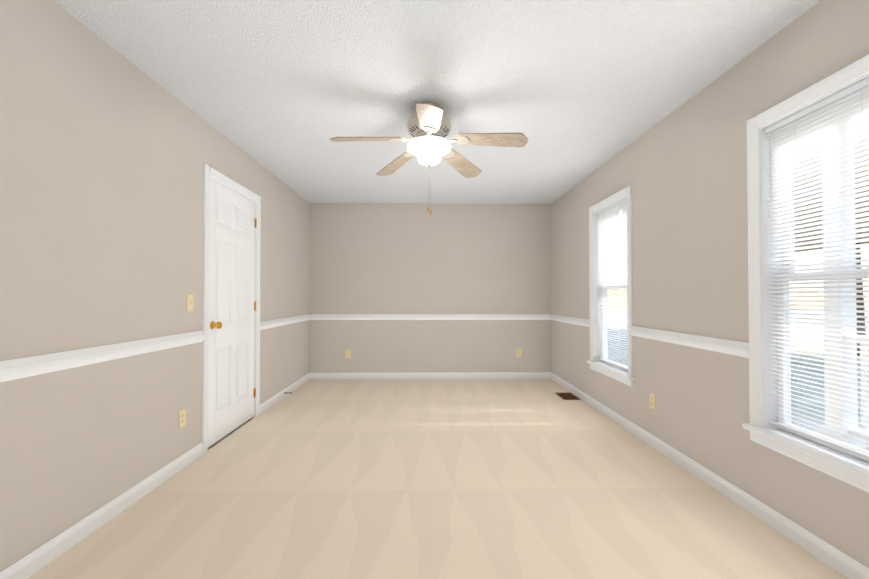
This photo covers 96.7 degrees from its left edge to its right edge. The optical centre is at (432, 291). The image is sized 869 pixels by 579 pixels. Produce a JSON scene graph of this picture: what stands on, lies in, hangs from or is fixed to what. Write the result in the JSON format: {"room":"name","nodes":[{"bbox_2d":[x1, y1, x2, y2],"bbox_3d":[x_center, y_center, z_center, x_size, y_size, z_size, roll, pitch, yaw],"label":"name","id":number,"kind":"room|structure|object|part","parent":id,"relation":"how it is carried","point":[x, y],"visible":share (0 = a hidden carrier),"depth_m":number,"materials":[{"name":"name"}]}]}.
{"room":"empty bedroom","nodes":[
{"label":"empty bedroom","id":0,"kind":"room"},
{"bbox_2d":[0,0,309,571],"bbox_3d":[-1.740,-0.045,2.447,0.140,2.440,6.110,0,-1,-1],"label":"wall","id":1,"kind":"structure","parent":0,"point":[107,151],"depth_m":1.93,"materials":[{"name":"paint"}]},
{"bbox_2d":[0,443,202,578],"bbox_3d":[-1.649,1.117,1.173,0.014,0.086,3.247,0,-1,-1],"label":"baseboard","id":2,"kind":"structure","parent":1,"relation":"attached to","point":[49,551],"depth_m":1.87,"materials":[{"name":"white wood"}]},
{"bbox_2d":[0,331,204,381],"bbox_3d":[-1.646,0.304,1.182,0.020,0.080,3.247,0,-1,-1],"label":"trim","id":3,"kind":"structure","parent":1,"relation":"attached to","point":[14,369],"depth_m":1.84,"materials":[{"name":"white wood"}]},
{"bbox_2d":[179,408,185,428],"bbox_3d":[-1.668,0.847,2.577,0.008,0.115,0.070,0,-1,-1],"label":"electrical outlet plate","id":4,"kind":"object","parent":1,"relation":"attached to","point":[182,418],"visible":1,"depth_m":2.57,"materials":[{"name":"beige plastic"}]},
{"bbox_2d":[187,294,192,310],"bbox_3d":[-1.663,0.078,2.662,0.019,0.115,0.070,0,-1,-1],"label":"switch plate","id":5,"kind":"object","parent":1,"relation":"attached to","point":[189,302],"visible":1,"depth_m":2.65,"materials":[{"name":"beige plastic"}]},
{"bbox_2d":[201,164,260,453],"bbox_3d":[-1.748,0.128,3.274,0.174,2.113,0.933,0,-1,-1],"label":"door frame","id":6,"kind":"structure","parent":1,"relation":"attached to","point":[217,176],"depth_m":2.87,"materials":[{"name":"white wood"}]},
{"bbox_2d":[208,177,256,446],"bbox_3d":[-1.700,0.159,3.278,0.175,2.028,0.796,0,-1,-1],"label":"door","id":7,"kind":"structure","parent":1,"relation":"in","point":[231,320],"depth_m":3.22,"materials":[{"name":"white wood"}]},
{"bbox_2d":[260,314,311,329],"bbox_3d":[-1.685,0.344,4.529,0.020,0.080,1.578,0,-1,-1],"label":"trim","id":8,"kind":"structure","parent":1,"relation":"attached to","point":[290,320],"depth_m":4.34,"materials":[{"name":"white wood"}]},
{"bbox_2d":[260,373,311,413],"bbox_3d":[-1.688,1.157,4.519,0.014,0.086,1.578,0,-1,-1],"label":"baseboard","id":9,"kind":"structure","parent":1,"relation":"attached to","point":[271,401],"depth_m":4.35,"materials":[{"name":"white wood"}]},
{"bbox_2d":[309,203,550,372],"bbox_3d":[-0.025,-0.009,5.452,3.360,2.440,0.140,0,-1,-1],"label":"wall","id":10,"kind":"structure","parent":0,"point":[391,258],"depth_m":5.38,"materials":[{"name":"paint"}]},
{"bbox_2d":[346,349,350,357],"bbox_3d":[-1.167,0.860,5.354,0.070,0.115,0.008,0,-1,-1],"label":"electrical outlet plate","id":11,"kind":"object","parent":10,"relation":"attached to","point":[348,353],"visible":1,"depth_m":5.35,"materials":[{"name":"beige plastic"}]},
{"bbox_2d":[312,314,547,319],"bbox_3d":[-0.024,0.354,5.367,3.360,0.080,0.020,0,-1,-1],"label":"trim","id":12,"kind":"structure","parent":10,"relation":"attached to","point":[314,316],"depth_m":5.36,"materials":[{"name":"white wood"}]},
{"bbox_2d":[312,372,547,378],"bbox_3d":[-0.039,1.167,5.360,3.330,0.086,0.014,0,-1,-1],"label":"baseboard","id":13,"kind":"structure","parent":10,"relation":"attached to","point":[403,375],"depth_m":5.36,"materials":[{"name":"white wood"}]},
{"bbox_2d":[516,349,520,356],"bbox_3d":[1.203,0.860,5.382,0.070,0.115,0.008,0,-1,-1],"label":"electrical outlet plate","id":14,"kind":"object","parent":10,"relation":"attached to","point":[518,352],"visible":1,"depth_m":5.38,"materials":[{"name":"beige plastic"}]},
{"bbox_2d":[53,0,820,203],"bbox_3d":[0.009,-1.315,2.482,3.640,0.100,6.110,0,-1,-1],"label":"ceiling","id":15,"kind":"structure","parent":0,"point":[574,92],"depth_m":2.23,"materials":[{"name":"white paint"}]},
{"bbox_2d":[330,102,527,214],"bbox_3d":[-0.022,-0.893,2.587,1.259,0.740,1.208,0,-1,-1],"label":"ceiling fan","id":16,"kind":"object","parent":15,"relation":"hanging from","point":[429,128],"visible":1,"depth_m":2.55,"materials":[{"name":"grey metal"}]},
{"bbox_3d":[-0.022,-1.138,2.644,0.302,0.250,0.302,0,-1,-1],"label":"motor","id":17,"kind":"part","parent":16,"relation":"part of","materials":[{"name":"grey metal"}]},
{"bbox_3d":[-0.022,-0.941,2.642,0.302,0.148,0.302,0,-1,-1],"label":"glass","id":18,"kind":"part","parent":16,"relation":"part of","materials":[{"name":"white glass"}]},
{"bbox_2d":[27,379,847,578],"bbox_3d":[0.009,1.225,2.452,3.640,0.100,6.110,0,-1,-1],"label":"floor","id":19,"kind":"structure","parent":0,"point":[425,479],"depth_m":2.12,"materials":[{"name":"carpet"}]},
{"bbox_2d":[555,393,580,399],"bbox_3d":[1.542,1.195,4.415,0.190,0.006,0.300,0,-1,-1],"label":"floor vent","id":20,"kind":"object","parent":19,"relation":"in","point":[567,396],"visible":1,"depth_m":4.39,"materials":[{"name":"black metal"}]},
{"bbox_2d":[550,0,868,567],"bbox_3d":[1.759,-0.044,2.487,0.140,2.440,6.110,0,-1,-1],"label":"wall","id":21,"kind":"structure","parent":0,"point":[682,169],"depth_m":2.39,"materials":[{"name":"paint"}]},
{"bbox_2d":[548,314,589,326],"bbox_3d":[1.653,0.346,4.711,0.020,0.080,1.293,0,-1,-1],"label":"trim","id":22,"kind":"structure","parent":21,"relation":"attached to","point":[572,320],"depth_m":4.62,"materials":[{"name":"white wood"}]},
{"bbox_2d":[587,185,633,386],"bbox_3d":[1.740,-0.043,3.658,0.212,1.695,0.860,0,-1,-1],"label":"window","id":23,"kind":"structure","parent":21,"relation":"in","point":[615,373],"depth_m":3.90,"materials":[{"name":"white wood"}]},
{"bbox_2d":[595,198,627,369],"bbox_3d":[1.699,-0.065,3.658,0.040,1.506,0.666,0,-1,-1],"label":"window blinds","id":24,"kind":"object","parent":23,"relation":"attached to","point":[612,217],"visible":0.9,"depth_m":3.67,"materials":[{"name":"white plastic"}]},
{"bbox_3d":[1.771,-0.051,3.659,0.075,1.536,0.676,0,-1,-1],"label":"window sash","id":25,"kind":"part","parent":23,"relation":"part of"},
{"bbox_2d":[650,393,655,409],"bbox_3d":[1.680,0.838,2.949,0.008,0.115,0.070,0,-1,-1],"label":"electrical outlet plate","id":26,"kind":"object","parent":21,"relation":"attached to","point":[652,402],"visible":1,"depth_m":2.94,"materials":[{"name":"beige plastic"}]},
{"bbox_2d":[630,326,748,357],"bbox_3d":[1.677,0.321,2.645,0.020,0.080,1.194,0,-1,-1],"label":"trim","id":27,"kind":"structure","parent":21,"relation":"attached to","point":[731,347],"depth_m":2.45,"materials":[{"name":"white wood"}]},
{"bbox_2d":[548,372,868,578],"bbox_3d":[1.682,1.132,2.472,0.014,0.086,5.830,0,-1,-1],"label":"baseboard","id":28,"kind":"structure","parent":21,"relation":"attached to","point":[847,566],"depth_m":2.07,"materials":[{"name":"white wood"}]},
{"bbox_2d":[742,54,868,492],"bbox_3d":[1.764,-0.068,1.538,0.212,1.695,1.070,0,-1,-1],"label":"window","id":29,"kind":"structure","parent":21,"relation":"in","point":[839,465],"depth_m":1.97,"materials":[{"name":"white wood"}]},
{"bbox_2d":[765,77,868,458],"bbox_3d":[1.724,-0.090,1.537,0.040,1.506,0.876,0,-1,-1],"label":"window blinds","id":30,"kind":"object","parent":29,"relation":"attached to","point":[842,111],"visible":1,"depth_m":1.71,"materials":[{"name":"white plastic"}]},
{"bbox_3d":[1.796,-0.076,1.538,0.075,1.536,0.886,0,-1,-1],"label":"window sash","id":31,"kind":"part","parent":29,"relation":"part of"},
{"label":"outside","id":32,"kind":"structure","parent":0,"visible":0},
{"bbox_2d":[608,309,868,448],"bbox_3d":[9.981,1.830,4.946,100.000,0.150,90.000,0,-1,-1],"label":"ground","id":33,"kind":"structure","parent":32,"point":[811,428],"depth_m":9.88,"materials":[{"name":"grey"}]},
{"bbox_2d":[794,119,868,355],"bbox_3d":[15.383,-3.580,5.538,11.917,10.682,29.846,0,-1,-12],"label":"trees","id":34,"kind":"object","parent":33,"relation":"on","point":[860,324],"depth_m":10.54,"materials":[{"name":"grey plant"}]},
{"bbox_2d":[818,113,868,450],"bbox_3d":[2.804,0.011,0.834,1.830,3.390,4.900,0,-1,-1],"label":"porch","id":35,"kind":"object","parent":33,"relation":"on","point":[853,434],"depth_m":3.11,"materials":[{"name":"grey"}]}
]}

